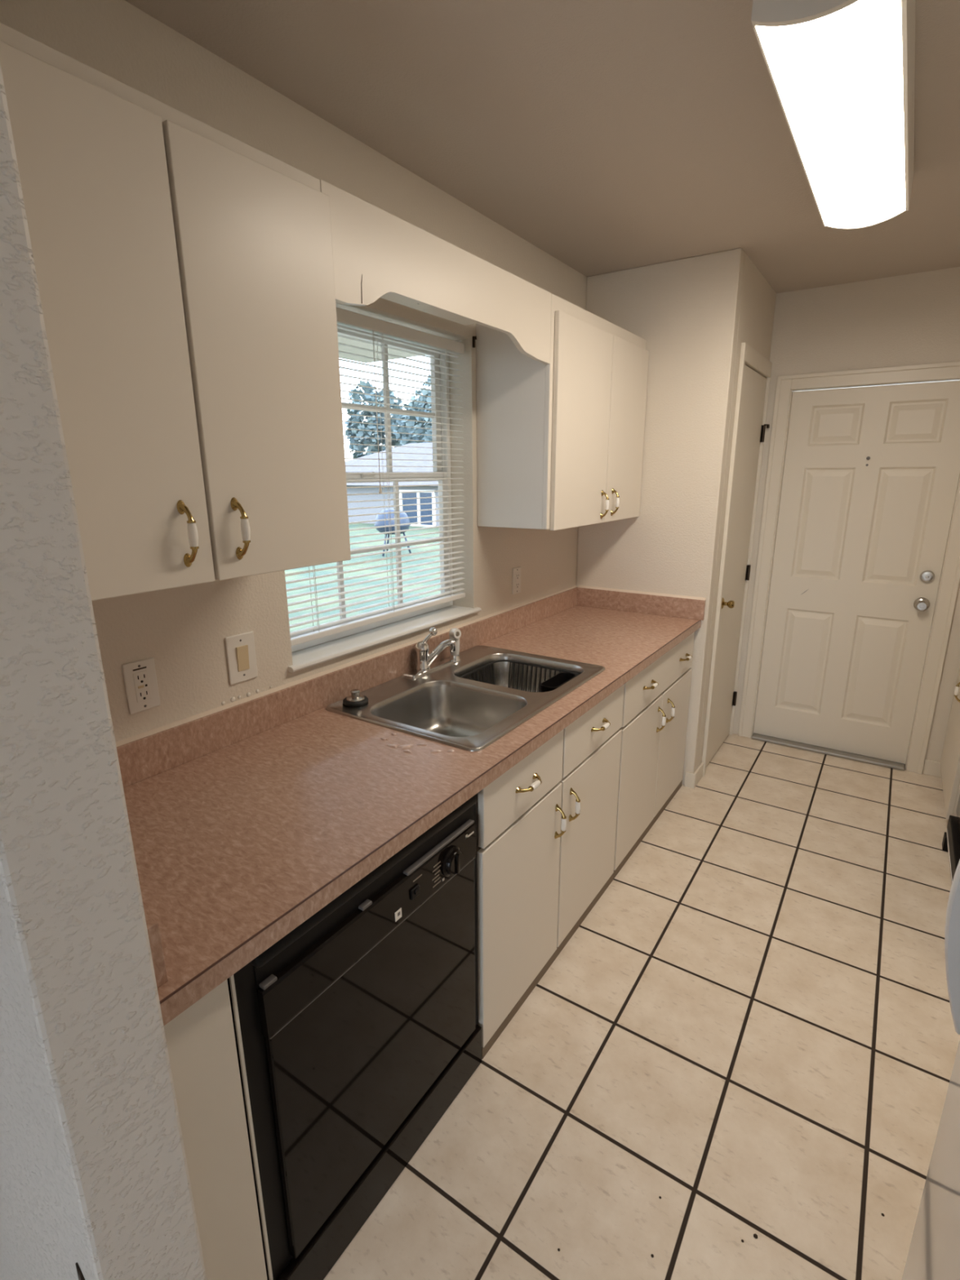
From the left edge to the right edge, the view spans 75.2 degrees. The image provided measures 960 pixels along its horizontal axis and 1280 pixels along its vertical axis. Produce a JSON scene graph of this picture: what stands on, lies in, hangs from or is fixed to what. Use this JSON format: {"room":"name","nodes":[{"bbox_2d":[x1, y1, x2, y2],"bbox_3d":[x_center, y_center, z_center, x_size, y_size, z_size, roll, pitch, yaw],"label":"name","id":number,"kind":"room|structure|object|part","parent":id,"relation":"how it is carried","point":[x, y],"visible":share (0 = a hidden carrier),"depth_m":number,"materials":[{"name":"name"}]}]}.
{"room":"kitchen","nodes":[
{"label":"kitchen","id":0,"kind":"room"},
{"bbox_2d":[0,62,206,1279],"bbox_3d":[-0.762,0.128,0.885,0.719,2.550,0.133,9,18,33],"label":"wall partition","id":1,"kind":"structure","parent":0,"point":[94,1172],"depth_m":0.72,"materials":[{"name":"white paint"}]},
{"bbox_2d":[75,1262,84,1279],"bbox_3d":[-0.537,0.894,0.852,0.036,0.086,0.010,9,18,33],"label":"wall gouge","id":2,"kind":"structure","parent":1,"relation":"attached to","point":[81,1277],"depth_m":0.85,"materials":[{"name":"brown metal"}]},
{"bbox_2d":[0,0,586,742],"bbox_3d":[-0.023,-0.366,2.720,0.160,2.550,4.100,9,18,33],"label":"wall","id":3,"kind":"structure","parent":0,"point":[184,629],"depth_m":1.67,"materials":[{"name":"beige paint"}]},
{"bbox_2d":[121,657,160,714],"bbox_3d":[-0.802,0.109,1.480,0.009,0.123,0.075,9,18,33],"label":"wall outlet","id":4,"kind":"object","parent":3,"relation":"attached to","point":[140,677],"visible":1,"depth_m":1.48,"materials":[{"name":"white plastic"}]},
{"bbox_2d":[133,670,151,702],"bbox_3d":[-0.800,0.110,1.478,0.003,0.072,0.035,9,18,33],"label":"receptacle","id":5,"kind":"object","parent":4,"relation":"attached to","point":[142,679],"depth_m":1.48,"materials":[{"name":"beige plastic"}]},
{"bbox_2d":[0,22,351,600],"bbox_3d":[-0.656,-0.526,1.199,0.376,0.810,0.765,9,18,33],"label":"upper cabinet","id":6,"kind":"object","parent":3,"relation":"attached to","point":[184,268],"visible":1,"depth_m":1.11,"materials":[{"name":"beige laminate"}]},
{"bbox_3d":[-0.639,-0.450,0.981,0.019,0.777,0.386,9,18,33],"label":"door","id":7,"kind":"part","parent":6,"relation":"part of","materials":[{"name":"beige laminate"}]},
{"bbox_3d":[-0.537,-0.196,1.155,0.035,0.124,0.017,9,18,33],"label":"handle","id":8,"kind":"part","parent":6,"relation":"part of","materials":[{"name":"gold metal"}]},
{"bbox_3d":[-0.475,-0.221,1.245,0.035,0.124,0.017,9,18,33],"label":"handle","id":9,"kind":"part","parent":6,"relation":"part of","materials":[{"name":"gold metal"}]},
{"bbox_3d":[-0.427,-0.534,1.289,0.019,0.777,0.362,9,18,33],"label":"door","id":10,"kind":"part","parent":6,"relation":"part of","materials":[{"name":"beige laminate"}]},
{"bbox_2d":[320,179,551,364],"bbox_3d":[-0.051,-0.988,1.787,0.020,0.228,1.061,9,18,33],"label":"window valance","id":11,"kind":"object","parent":6,"relation":"attached to","point":[376,252],"visible":0.95,"depth_m":1.63,"materials":[{"name":"beige laminate"}]},
{"bbox_2d":[224,631,257,684],"bbox_3d":[-0.648,0.049,1.700,0.012,0.133,0.088,9,18,33],"label":"light switch","id":12,"kind":"object","parent":3,"relation":"attached to","point":[240,648],"visible":1,"depth_m":1.69,"materials":[{"name":"white plastic"}]},
{"bbox_2d":[116,586,577,787],"bbox_3d":[-0.238,0.059,2.330,0.019,0.101,2.797,9,18,33],"label":"backsplash","id":13,"kind":"structure","parent":3,"relation":"attached to","point":[143,758],"depth_m":1.84,"materials":[{"name":"pink laminate"}]},
{"bbox_2d":[288,324,481,672],"bbox_3d":[-0.349,-0.535,2.149,0.180,1.060,1.001,9,18,33],"label":"window","id":14,"kind":"structure","parent":3,"relation":"in","point":[308,657],"depth_m":2.32,"materials":[{"name":"white plastic"}]},
{"bbox_3d":[-0.393,-0.326,2.231,0.023,0.532,0.909,9,18,33],"label":"sash","id":15,"kind":"part","parent":14,"relation":"part of","materials":[{"name":"white plastic"}]},
{"bbox_2d":[284,306,465,646],"bbox_3d":[-0.325,-0.553,2.122,0.046,0.978,0.926,9,18,33],"label":"mini blind","id":16,"kind":"object","parent":14,"relation":"attached to","point":[344,317],"visible":0.57,"depth_m":2.14,"materials":[{"name":"white plastic"}]},
{"bbox_3d":[-0.519,-0.470,1.851,0.027,0.920,0.002,9,18,33],"label":"ladder cord","id":17,"kind":"part","parent":16,"relation":"part of","materials":[{"name":"white fabric"}]},
{"bbox_3d":[-0.335,-0.733,2.026,0.012,0.500,0.012,9,18,33],"label":"lift cord","id":18,"kind":"part","parent":16,"relation":"part of","materials":[{"name":"white fabric"}]},
{"bbox_3d":[-0.326,-0.090,2.248,0.028,0.020,0.919,9,18,33],"label":"rail","id":19,"kind":"part","parent":16,"relation":"part of","materials":[{"name":"white plastic"}]},
{"bbox_3d":[-0.322,-0.547,2.136,0.027,0.920,0.002,9,18,33],"label":"ladder cord","id":20,"kind":"part","parent":16,"relation":"part of","materials":[{"name":"white fabric"}]},
{"bbox_3d":[-0.331,-1.007,2.003,0.036,0.038,0.926,9,18,33],"label":"head rail","id":21,"kind":"part","parent":16,"relation":"part of","materials":[{"name":"white plastic"}]},
{"bbox_3d":[-0.131,-0.622,2.413,0.027,0.920,0.002,9,18,33],"label":"ladder cord","id":22,"kind":"part","parent":16,"relation":"part of","materials":[{"name":"white plastic"}]},
{"bbox_3d":[-0.325,-0.028,2.270,0.129,0.017,1.001,9,18,33],"label":"sill","id":23,"kind":"part","parent":14,"relation":"part of","materials":[{"name":"white plastic"}]},
{"bbox_3d":[-0.417,-0.793,2.121,0.023,0.500,0.909,9,18,33],"label":"sash","id":24,"kind":"part","parent":14,"relation":"part of","materials":[{"name":"white plastic"}]},
{"bbox_2d":[472,336,476,347],"bbox_3d":[-0.019,-1.129,2.359,0.021,0.040,0.009,14,21,43],"label":"curtain bracket","id":25,"kind":"object","parent":3,"relation":"attached to","point":[474,338],"visible":1,"depth_m":2.36,"materials":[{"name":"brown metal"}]},
{"bbox_2d":[512,566,520,594],"bbox_3d":[0.171,-0.276,2.886,0.008,0.122,0.071,9,18,33],"label":"wall outlet","id":26,"kind":"object","parent":3,"relation":"attached to","point":[517,571],"visible":1,"depth_m":2.88,"materials":[{"name":"white plastic"}]},
{"bbox_2d":[515,572,519,588],"bbox_3d":[0.173,-0.275,2.885,0.002,0.072,0.035,9,18,33],"label":"receptacle","id":27,"kind":"object","parent":26,"relation":"attached to","point":[517,574],"depth_m":2.88,"materials":[{"name":"white plastic"}]},
{"bbox_2d":[475,293,648,530],"bbox_3d":[0.413,-0.939,2.746,0.376,0.822,0.972,9,18,33],"label":"upper cabinet","id":28,"kind":"object","parent":3,"relation":"attached to","point":[560,442],"visible":0.99,"depth_m":2.44,"materials":[{"name":"white laminate"}]},
{"bbox_3d":[0.414,-0.849,2.507,0.018,0.772,0.498,9,18,33],"label":"door","id":29,"kind":"part","parent":28,"relation":"part of","materials":[{"name":"beige laminate"}]},
{"bbox_3d":[0.515,-0.925,2.679,0.018,0.816,0.970,9,18,33],"label":"frame","id":30,"kind":"part","parent":28,"relation":"part of","materials":[{"name":"beige laminate"}]},
{"bbox_3d":[0.549,-0.594,2.733,0.035,0.124,0.017,9,18,33],"label":"handle","id":31,"kind":"part","parent":28,"relation":"part of","materials":[{"name":"gold metal"}]},
{"bbox_3d":[0.615,-0.625,2.826,0.035,0.124,0.017,9,18,33],"label":"handle","id":32,"kind":"part","parent":28,"relation":"part of","materials":[{"name":"gold metal"}]},
{"bbox_3d":[0.676,-0.952,2.886,0.018,0.772,0.437,9,18,33],"label":"door","id":33,"kind":"part","parent":28,"relation":"part of","materials":[{"name":"beige laminate"}]},
{"bbox_2d":[124,0,959,363],"bbox_3d":[-0.617,-1.226,0.779,5.900,0.120,7.500,9,18,33],"label":"ceiling","id":34,"kind":"structure","parent":0,"point":[606,136],"depth_m":1.66,"materials":[{"name":"beige paint"}]},
{"bbox_2d":[751,0,915,229],"bbox_3d":[0.953,-1.321,1.591,0.244,0.132,1.231,9,18,33],"label":"ceiling light","id":35,"kind":"object","parent":34,"relation":"attached to","point":[842,73],"visible":1,"depth_m":1.38,"materials":[{"name":"white plastic"}]},
{"bbox_2d":[323,733,959,1279],"bbox_3d":[-0.602,1.353,1.469,5.900,0.120,7.500,9,18,33],"label":"floor","id":36,"kind":"structure","parent":0,"point":[750,1029],"depth_m":1.76,"materials":[{"name":"beige tile"}]},
{"bbox_2d":[164,979,266,1279],"bbox_3d":[-0.446,0.950,1.052,0.036,0.872,0.125,9,18,33],"label":"filler panel","id":37,"kind":"object","parent":36,"relation":"on","point":[201,1043],"visible":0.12,"depth_m":1.01,"materials":[{"name":"beige laminate"}]},
{"bbox_2d":[226,794,481,1279],"bbox_3d":[-0.425,0.820,1.535,0.614,0.874,0.707,9,18,33],"label":"dishwasher","id":38,"kind":"object","parent":36,"relation":"on","point":[356,1031],"visible":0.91,"depth_m":1.29,"materials":[{"name":"black plastic"}]},
{"bbox_3d":[-0.400,0.885,1.098,0.004,0.773,0.006,9,18,33],"label":"trim","id":39,"kind":"part","parent":38,"relation":"part of","materials":[{"name":"white plastic"}]},
{"bbox_3d":[-0.193,0.459,1.288,0.026,0.028,0.653,9,18,33],"label":"rail","id":40,"kind":"part","parent":38,"relation":"part of","materials":[{"name":"black"}]},
{"bbox_3d":[-0.195,0.568,1.318,0.022,0.098,0.635,9,18,33],"label":"control panel","id":41,"kind":"part","parent":38,"relation":"part of","materials":[{"name":"black plastic"}]},
{"bbox_3d":[-0.194,0.880,1.403,0.018,0.540,0.629,9,18,33],"label":"door","id":42,"kind":"part","parent":38,"relation":"part of","materials":[{"name":"black metal"}]},
{"bbox_3d":[-0.195,0.618,1.332,0.020,0.003,0.629,9,18,33],"label":"door trim","id":43,"kind":"part","parent":38,"relation":"part of","materials":[{"name":"grey plastic"}]},
{"bbox_3d":[-0.196,1.218,1.491,0.024,0.124,0.693,9,18,33],"label":"kick panel","id":44,"kind":"part","parent":38,"relation":"part of","materials":[{"name":"black ceramic"}]},
{"bbox_2d":[475,684,624,1058],"bbox_3d":[0.028,0.632,2.226,0.674,0.874,0.977,9,18,33],"label":"base cabinet","id":45,"kind":"object","parent":36,"relation":"on","point":[546,827],"visible":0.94,"depth_m":1.94,"materials":[{"name":"beige laminate"}]},
{"bbox_3d":[0.262,0.651,2.069,0.001,0.828,0.975,9,18,33],"label":"frame","id":46,"kind":"part","parent":45,"relation":"part of","materials":[{"name":"white wood"}]},
{"bbox_3d":[0.128,0.808,1.884,0.019,0.631,0.459,9,18,33],"label":"door","id":47,"kind":"part","parent":45,"relation":"part of","materials":[{"name":"beige laminate"}]},
{"bbox_3d":[0.127,0.405,1.778,0.019,0.180,0.452,9,18,33],"label":"drawer","id":48,"kind":"part","parent":45,"relation":"part of","materials":[{"name":"beige laminate"}]},
{"bbox_3d":[0.147,0.408,1.759,0.035,0.017,0.124,9,18,33],"label":"handle","id":49,"kind":"part","parent":45,"relation":"part of","materials":[{"name":"gold metal"}]},
{"bbox_3d":[0.257,0.580,1.973,0.035,0.124,0.017,9,18,33],"label":"handle","id":50,"kind":"part","parent":45,"relation":"part of","materials":[{"name":"gold metal"}]},
{"bbox_3d":[0.314,0.548,2.053,0.035,0.124,0.017,9,18,33],"label":"handle","id":51,"kind":"part","parent":45,"relation":"part of","materials":[{"name":"gold metal"}]},
{"bbox_3d":[0.399,0.702,2.276,0.019,0.631,0.502,9,18,33],"label":"door","id":52,"kind":"part","parent":45,"relation":"part of","materials":[{"name":"beige laminate"}]},
{"bbox_3d":[0.398,0.299,2.169,0.019,0.180,0.501,9,18,33],"label":"drawer","id":53,"kind":"part","parent":45,"relation":"part of","materials":[{"name":"beige laminate"}]},
{"bbox_3d":[0.427,0.298,2.165,0.035,0.017,0.124,9,18,33],"label":"handle","id":54,"kind":"part","parent":45,"relation":"part of","materials":[{"name":"gold metal"}]},
{"bbox_2d":[613,631,694,879],"bbox_3d":[0.566,0.422,3.002,0.674,0.874,0.956,9,18,33],"label":"base cabinet","id":55,"kind":"object","parent":36,"relation":"on","point":[655,705],"visible":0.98,"depth_m":2.75,"materials":[{"name":"beige laminate"}]},
{"bbox_2d":[115,585,706,1026],"bbox_3d":[0.045,0.115,2.149,0.700,0.164,2.797,9,18,33],"label":"countertop","id":56,"kind":"structure","parent":55,"relation":"on","point":[248,816],"depth_m":1.48,"materials":[{"name":"pink laminate"}]},
{"bbox_2d":[386,743,397,747],"bbox_3d":[-0.235,0.283,1.680,0.036,0.003,0.019,9,18,33],"label":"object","id":57,"kind":"object","parent":56,"relation":"on","point":[393,745],"visible":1,"depth_m":1.68,"materials":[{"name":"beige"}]},
{"bbox_2d":[397,743,413,749],"bbox_3d":[-0.200,0.285,1.674,0.046,0.003,0.022,-8,17,-28],"label":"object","id":58,"kind":"object","parent":56,"relation":"on","point":[404,746],"visible":1,"depth_m":1.67,"materials":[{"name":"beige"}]},
{"bbox_2d":[403,749,411,753],"bbox_3d":[-0.190,0.293,1.645,0.029,0.003,0.016,9,18,33],"label":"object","id":59,"kind":"object","parent":56,"relation":"on","point":[406,750],"visible":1,"depth_m":1.64,"materials":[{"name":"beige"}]},
{"bbox_2d":[402,626,455,679],"bbox_3d":[-0.166,0.036,2.284,0.122,0.162,0.243,9,18,33],"label":"kitchen faucet","id":60,"kind":"object","parent":56,"relation":"on","point":[425,664],"visible":1,"depth_m":2.27,"materials":[{"name":"silver metal"}]},
{"bbox_3d":[-0.191,0.104,2.320,0.062,0.011,0.243,9,18,33],"label":"deck plate","id":61,"kind":"part","parent":60,"relation":"part of","materials":[{"name":"silver metal"}]},
{"bbox_3d":[-0.187,-0.010,2.275,0.069,0.068,0.030,-9,17,-30],"label":"lever","id":62,"kind":"part","parent":60,"relation":"part of","materials":[{"name":"silver metal"}]},
{"bbox_3d":[-0.152,0.048,2.283,0.118,0.099,0.034,-3,15,-9],"label":"spout","id":63,"kind":"part","parent":60,"relation":"part of","materials":[{"name":"silver metal"}]},
{"bbox_2d":[430,749,440,752],"bbox_3d":[-0.117,0.292,1.645,0.031,0.003,0.014,-2,15,-7],"label":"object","id":64,"kind":"object","parent":56,"relation":"on","point":[433,750],"visible":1,"depth_m":1.64,"materials":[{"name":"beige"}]},
{"bbox_2d":[325,644,605,751],"bbox_3d":[-0.007,0.237,2.161,0.584,0.172,0.878,9,18,33],"label":"sink","id":65,"kind":"object","parent":56,"relation":"in","point":[442,706],"visible":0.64,"depth_m":2.15,"materials":[{"name":"silver metal"}]},
{"bbox_2d":[342,688,368,706],"bbox_3d":[-0.396,0.180,1.982,0.080,0.042,0.080,9,18,33],"label":"strainer","id":66,"kind":"object","parent":65,"relation":"on","point":[355,700],"visible":1,"depth_m":1.97,"materials":[{"name":"black rubber"}]},
{"bbox_3d":[-0.396,0.173,1.981,0.059,0.028,0.059,9,18,33],"label":"steel knob","id":67,"kind":"part","parent":66,"relation":"part of","materials":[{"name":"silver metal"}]},
{"bbox_3d":[-0.094,0.287,1.982,0.412,0.168,0.395,9,18,33],"label":"bowl","id":68,"kind":"part","parent":65,"relation":"part of","materials":[{"name":"silver metal"}]},
{"bbox_2d":[448,627,461,662],"bbox_3d":[-0.098,0.017,2.412,0.050,0.130,0.052,9,18,33],"label":"sprayer","id":69,"kind":"object","parent":65,"relation":"on","point":[455,633],"visible":0.91,"depth_m":2.40,"materials":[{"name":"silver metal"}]},
{"bbox_3d":[0.144,0.195,2.321,0.419,0.168,0.368,9,18,33],"label":"bowl","id":70,"kind":"part","parent":65,"relation":"part of","materials":[{"name":"silver metal"}]},
{"bbox_2d":[460,660,577,692],"bbox_3d":[0.144,0.198,2.322,0.370,0.132,0.321,9,18,33],"label":"dish rack","id":71,"kind":"object","parent":65,"relation":"in","point":[559,679],"visible":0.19,"depth_m":2.40,"materials":[{"name":"metal"}]},
{"bbox_2d":[540,671,576,692],"bbox_3d":[0.286,0.196,2.279,0.069,0.108,0.185,9,18,33],"label":"cup","id":72,"kind":"object","parent":71,"relation":"on","point":[559,679],"depth_m":2.31,"materials":[{"name":"black plastic"}]},
{"bbox_3d":[0.679,0.597,2.681,0.019,0.621,0.478,9,18,33],"label":"door","id":73,"kind":"part","parent":55,"relation":"part of","materials":[{"name":"beige laminate"}]},
{"bbox_3d":[0.713,0.188,2.579,0.035,0.017,0.124,9,18,33],"label":"handle","id":74,"kind":"part","parent":55,"relation":"part of","materials":[{"name":"gold metal"}]},
{"bbox_3d":[0.802,0.144,2.755,0.019,0.188,0.929,9,18,33],"label":"drawer","id":75,"kind":"part","parent":55,"relation":"part of","materials":[{"name":"beige laminate"}]},
{"bbox_3d":[0.806,0.357,2.766,0.035,0.124,0.017,9,18,33],"label":"handle","id":76,"kind":"part","parent":55,"relation":"part of","materials":[{"name":"gold metal"}]},
{"bbox_3d":[0.881,0.329,2.875,0.035,0.124,0.017,9,18,33],"label":"handle","id":77,"kind":"part","parent":55,"relation":"part of","materials":[{"name":"gold metal"}]},
{"bbox_3d":[0.942,0.494,3.061,0.019,0.621,0.455,9,18,33],"label":"door","id":78,"kind":"part","parent":55,"relation":"part of","materials":[{"name":"beige laminate"}]},
{"bbox_3d":[0.991,0.085,2.982,0.035,0.017,0.124,9,18,33],"label":"handle","id":79,"kind":"part","parent":55,"relation":"part of","materials":[{"name":"gold metal"}]},
{"bbox_2d":[751,733,905,770],"bbox_3d":[2.068,0.658,3.740,0.806,0.020,0.105,9,18,33],"label":"threshold","id":80,"kind":"object","parent":36,"relation":"on","point":[874,761],"depth_m":3.69,"materials":[{"name":"silver metal"}]},
{"bbox_2d":[902,859,959,1279],"bbox_3d":[0.904,0.643,0.510,0.841,1.708,0.782,9,18,33],"label":"refrigerator","id":81,"kind":"object","parent":36,"relation":"on","point":[934,1251],"visible":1,"depth_m":1.00,"materials":[{"name":"white metal"}]},
{"bbox_3d":[0.624,0.866,0.764,0.050,1.148,0.782,9,18,33],"label":"door","id":82,"kind":"part","parent":81,"relation":"part of","materials":[{"name":"white metal"}]},
{"bbox_3d":[0.779,0.415,0.981,0.063,0.467,0.036,9,18,33],"label":"handle","id":83,"kind":"part","parent":81,"relation":"part of","materials":[{"name":"white plastic"}]},
{"bbox_2d":[940,666,959,819],"bbox_3d":[2.554,0.449,2.856,0.674,0.874,0.700,9,18,33],"label":"base cabinet","id":84,"kind":"object","parent":36,"relation":"on","point":[950,757],"visible":0.97,"depth_m":2.95,"materials":[{"name":"beige laminate"}]},
{"bbox_3d":[2.259,0.240,2.938,0.035,0.124,0.017,9,18,33],"label":"handle","id":85,"kind":"part","parent":84,"relation":"part of","materials":[{"name":"gold metal"}]},
{"bbox_2d":[942,795,959,884],"bbox_3d":[2.091,0.609,2.170,0.660,0.924,0.920,9,18,33],"label":"range","id":86,"kind":"object","parent":36,"relation":"on","point":[951,839],"visible":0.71,"depth_m":2.61,"materials":[{"name":"black metal"}]},
{"bbox_3d":[1.859,0.945,2.422,0.043,0.014,0.870,9,18,33],"label":"drawer trim","id":87,"kind":"part","parent":86,"relation":"part of","materials":[{"name":"white ceramic"}]},
{"bbox_3d":[1.858,0.904,2.411,0.043,0.065,0.870,9,18,33],"label":"drawer","id":88,"kind":"part","parent":86,"relation":"part of","materials":[{"name":"black plastic"}]},
{"bbox_2d":[955,795,959,836],"bbox_3d":[1.845,0.527,2.317,0.069,0.670,0.880,9,18,33],"label":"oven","id":89,"kind":"object","parent":86,"relation":"in","point":[957,811],"depth_m":2.67,"materials":[{"name":"black metal"}]},
{"bbox_2d":[576,248,745,784],"bbox_3d":[0.848,-0.504,3.216,0.716,2.550,0.076,9,18,33],"label":"wall","id":90,"kind":"structure","parent":0,"point":[686,310],"depth_m":2.98,"materials":[{"name":"beige paint"}]},
{"bbox_2d":[697,253,776,768],"bbox_3d":[1.353,-0.553,3.389,0.077,2.550,0.784,9,18,33],"label":"wall","id":91,"kind":"structure","parent":0,"point":[757,301],"depth_m":3.06,"materials":[{"name":"beige paint"}]},
{"bbox_2d":[684,762,703,788],"bbox_3d":[1.159,0.727,3.375,0.055,0.085,0.166,9,18,33],"label":"baseboard","id":92,"kind":"structure","parent":91,"relation":"attached to","point":[691,780],"depth_m":3.32,"materials":[{"name":"beige paint"}]},
{"bbox_2d":[702,342,772,776],"bbox_3d":[1.409,-0.383,3.429,0.020,2.200,0.681,9,18,33],"label":"trim","id":93,"kind":"structure","parent":91,"relation":"attached to","point":[749,356],"depth_m":3.23,"materials":[{"name":"beige paint"}]},
{"bbox_2d":[706,364,769,766],"bbox_3d":[1.427,-0.353,3.451,0.105,2.107,0.656,9,18,33],"label":"door","id":94,"kind":"structure","parent":91,"relation":"in","point":[751,432],"depth_m":3.44,"materials":[{"name":"beige paint"}]},
{"bbox_3d":[1.293,-0.188,3.250,0.065,0.062,0.062,9,18,33],"label":"knob","id":95,"kind":"part","parent":94,"relation":"part of","materials":[{"name":"gold metal"}]},
{"bbox_2d":[732,266,959,769],"bbox_3d":[2.100,-0.569,3.432,2.550,2.550,0.120,9,18,33],"label":"wall","id":96,"kind":"structure","parent":0,"point":[912,318],"depth_m":3.22,"materials":[{"name":"beige paint"}]},
{"bbox_2d":[737,360,959,774],"bbox_3d":[2.071,-0.365,3.480,0.966,2.131,0.124,9,18,33],"label":"trim","id":97,"kind":"structure","parent":96,"relation":"attached to","point":[950,580],"depth_m":3.40,"materials":[{"name":"beige paint"}]},
{"bbox_2d":[753,380,959,764],"bbox_3d":[2.058,-0.331,3.469,0.806,2.027,0.115,9,18,33],"label":"door","id":98,"kind":"structure","parent":96,"relation":"in","point":[871,475],"depth_m":3.45,"materials":[{"name":"beige paint"}]},
{"bbox_3d":[2.333,-0.184,3.291,0.072,0.072,0.070,9,18,33],"label":"knob","id":99,"kind":"part","parent":98,"relation":"part of","materials":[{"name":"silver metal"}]},
{"bbox_2d":[922,759,942,777],"bbox_3d":[2.751,0.750,3.257,0.713,0.085,0.012,9,18,33],"label":"baseboard","id":100,"kind":"structure","parent":96,"relation":"attached to","point":[932,768],"depth_m":3.42,"materials":[{"name":"beige paint"}]},
{"label":"outside","id":101,"kind":"structure","parent":0,"visible":0},
{"bbox_2d":[284,523,440,631],"bbox_3d":[-10.948,-8.467,39.537,59.830,0.300,65.000,9,18,33],"label":"lawn","id":102,"kind":"structure","parent":101,"point":[353,526],"depth_m":11.36,"materials":[{"name":"green plant"}]},
{"bbox_2d":[343,379,405,457],"bbox_3d":[-7.304,-14.106,44.237,4.539,8.141,4.363,-4,15,-13],"label":"tree","id":103,"kind":"object","parent":102,"relation":"on","point":[366,390],"visible":0.5,"depth_m":42.82,"materials":[{"name":"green plant"}]},
{"bbox_2d":[345,442,439,526],"bbox_3d":[-1.175,-6.700,26.217,12.900,3.140,9.100,9,18,33],"label":"neighbor house","id":104,"kind":"structure","parent":102,"relation":"on","point":[398,449],"depth_m":23.59,"materials":[{"name":"grey paint"}]},
{"bbox_3d":[-2.241,-4.698,22.295,1.620,1.310,0.050,9,18,33],"label":"frame","id":105,"kind":"part","parent":104,"relation":"part of","materials":[{"name":"white plastic"}]},
{"bbox_2d":[373,508,411,555],"bbox_3d":[-2.026,-2.520,14.485,0.840,1.066,0.840,9,18,33],"label":"grill","id":106,"kind":"object","parent":102,"relation":"on","point":[378,523],"visible":0.57,"depth_m":14.17,"materials":[{"name":"blue metal"}]},
{"bbox_3d":[-2.184,-2.178,14.283,0.044,0.513,0.192,8,17,28],"label":"leg","id":107,"kind":"part","parent":106,"relation":"part of","materials":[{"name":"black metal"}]},
{"bbox_3d":[-2.028,-2.846,14.397,0.840,0.390,0.840,9,18,33],"label":"lid","id":108,"kind":"part","parent":106,"relation":"part of","materials":[{"name":"blue metal"}]},
{"bbox_3d":[-1.700,-2.255,14.559,0.192,0.512,0.043,0,15,-1],"label":"leg","id":109,"kind":"part","parent":106,"relation":"part of","materials":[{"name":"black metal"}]},
{"bbox_2d":[391,386,425,448],"bbox_3d":[-3.708,-13.120,41.978,4.367,7.367,4.531,9,18,33],"label":"tree","id":110,"kind":"object","parent":102,"relation":"on","point":[402,423],"visible":0.2,"depth_m":40.68,"materials":[{"name":"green plant"}]},
{"bbox_2d":[412,374,431,443],"bbox_3d":[-1.859,-12.098,37.233,4.297,7.821,4.028,9,18,33],"label":"tree","id":111,"kind":"object","parent":102,"relation":"on","point":[428,406],"visible":0.07,"depth_m":36.58,"materials":[{"name":"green plant"}]}
]}

